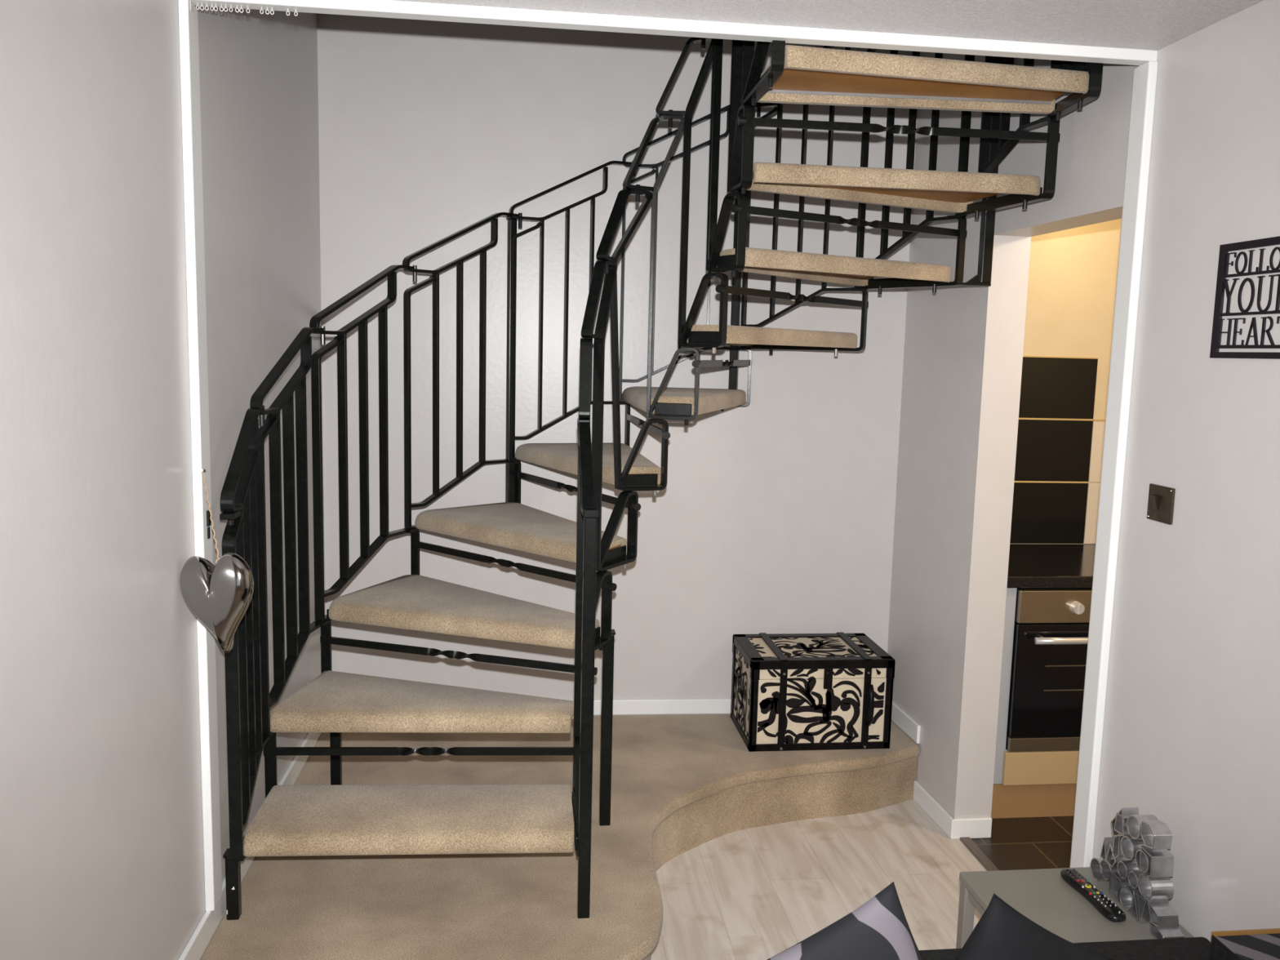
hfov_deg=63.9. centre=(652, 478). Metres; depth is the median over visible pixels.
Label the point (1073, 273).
wall
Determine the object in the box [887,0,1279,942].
wall
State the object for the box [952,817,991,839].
baseboard
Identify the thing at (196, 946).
baseboard
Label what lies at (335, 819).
spiral staircase
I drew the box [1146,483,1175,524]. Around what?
light switch
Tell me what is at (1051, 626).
oven
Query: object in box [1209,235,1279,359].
wall sign
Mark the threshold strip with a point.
(967, 842)
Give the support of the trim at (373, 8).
attached to the wall at (1191, 739)
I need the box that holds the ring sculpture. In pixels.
[1090,807,1184,938]
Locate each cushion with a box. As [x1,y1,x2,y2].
[767,881,923,959]
[955,893,1114,959]
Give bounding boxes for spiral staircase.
[219,37,1103,919]
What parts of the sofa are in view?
arm, panel, wood rail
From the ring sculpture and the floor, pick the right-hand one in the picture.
the ring sculpture
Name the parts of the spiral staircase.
rail, support post, handrail, tread frame, rail, rail, handrail, rail, tread frame, rail, support post, handrail, rail, tread frame, rail, rail, handrail, tread frame, rail, rail, handrail, tread frame, tread frame, newel post, tread frame, support post, tread frame, rail, tread frame, tread frame, rail, tread frame, handrail, tread frame, tread frame, tread frame, rail, tread frame, rail, handrail, tread frame, rail, tread frame, rail, rail, tread frame, rail, tread frame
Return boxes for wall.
[0,0,325,959]
[316,13,917,715]
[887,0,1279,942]
[1022,218,1121,544]
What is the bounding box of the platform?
[200,714,919,959]
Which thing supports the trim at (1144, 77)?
attached to the wall at (1191, 739)
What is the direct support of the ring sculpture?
on the side table
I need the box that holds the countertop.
[1006,543,1095,587]
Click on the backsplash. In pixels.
(1057, 398)
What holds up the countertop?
on the kitchen cabinet
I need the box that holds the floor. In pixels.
[650,799,1074,959]
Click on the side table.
(1042, 895)
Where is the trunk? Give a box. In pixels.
[730,631,895,751]
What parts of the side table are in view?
leg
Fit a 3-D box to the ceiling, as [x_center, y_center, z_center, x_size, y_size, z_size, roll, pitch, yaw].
[0.433,-0.798,-0.364,2.270,0.181,5.579,1,7,-7]
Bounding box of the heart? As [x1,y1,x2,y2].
[179,468,253,653]
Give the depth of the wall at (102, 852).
1.94 m
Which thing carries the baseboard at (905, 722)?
attached to the wall at (1191, 739)
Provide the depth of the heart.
2.22 m
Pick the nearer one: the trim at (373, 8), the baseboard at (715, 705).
the trim at (373, 8)
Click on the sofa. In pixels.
(1256, 944)
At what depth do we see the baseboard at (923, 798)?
3.69 m
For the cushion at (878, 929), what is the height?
0.442 m
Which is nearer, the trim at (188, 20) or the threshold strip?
the trim at (188, 20)
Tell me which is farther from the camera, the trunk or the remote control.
the trunk
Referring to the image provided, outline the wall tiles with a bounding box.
[1083,419,1105,543]
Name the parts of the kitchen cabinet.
drawer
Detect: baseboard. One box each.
[177,732,321,959]
[566,697,731,715]
[891,701,920,743]
[913,780,955,839]
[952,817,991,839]
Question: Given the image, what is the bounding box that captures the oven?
[1005,587,1092,751]
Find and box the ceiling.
[395,0,1263,50]
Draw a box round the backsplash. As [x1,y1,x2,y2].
[1009,355,1097,543]
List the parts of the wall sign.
letter rail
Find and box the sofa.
[919,928,1279,959]
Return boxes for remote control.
[1060,868,1126,922]
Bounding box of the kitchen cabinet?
[991,587,1079,818]
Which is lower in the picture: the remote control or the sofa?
the sofa
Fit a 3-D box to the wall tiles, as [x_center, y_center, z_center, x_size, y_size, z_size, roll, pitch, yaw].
[1.995,0.017,4.274,0.378,0.519,0.007,1,7,-7]
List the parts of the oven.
trim, door, control panel, handle, knob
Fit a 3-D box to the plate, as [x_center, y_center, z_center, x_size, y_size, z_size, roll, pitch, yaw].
[-1.032,0.108,2.389,0.009,0.067,0.017,1,7,-7]
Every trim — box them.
[177,0,222,911]
[189,0,1157,65]
[1070,60,1158,867]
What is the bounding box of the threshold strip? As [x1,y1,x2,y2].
[960,836,999,871]
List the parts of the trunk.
handle, lid, handle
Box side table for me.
[955,866,1194,948]
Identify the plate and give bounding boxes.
[206,509,210,538]
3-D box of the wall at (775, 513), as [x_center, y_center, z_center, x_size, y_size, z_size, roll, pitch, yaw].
[-0.010,-1.310,3.902,2.420,4.950,0.223,1,7,-7]
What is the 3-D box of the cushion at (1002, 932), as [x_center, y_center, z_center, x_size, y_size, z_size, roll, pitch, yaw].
[0.641,0.911,1.818,0.373,0.377,0.094,0,7,-15]
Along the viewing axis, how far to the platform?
2.90 m

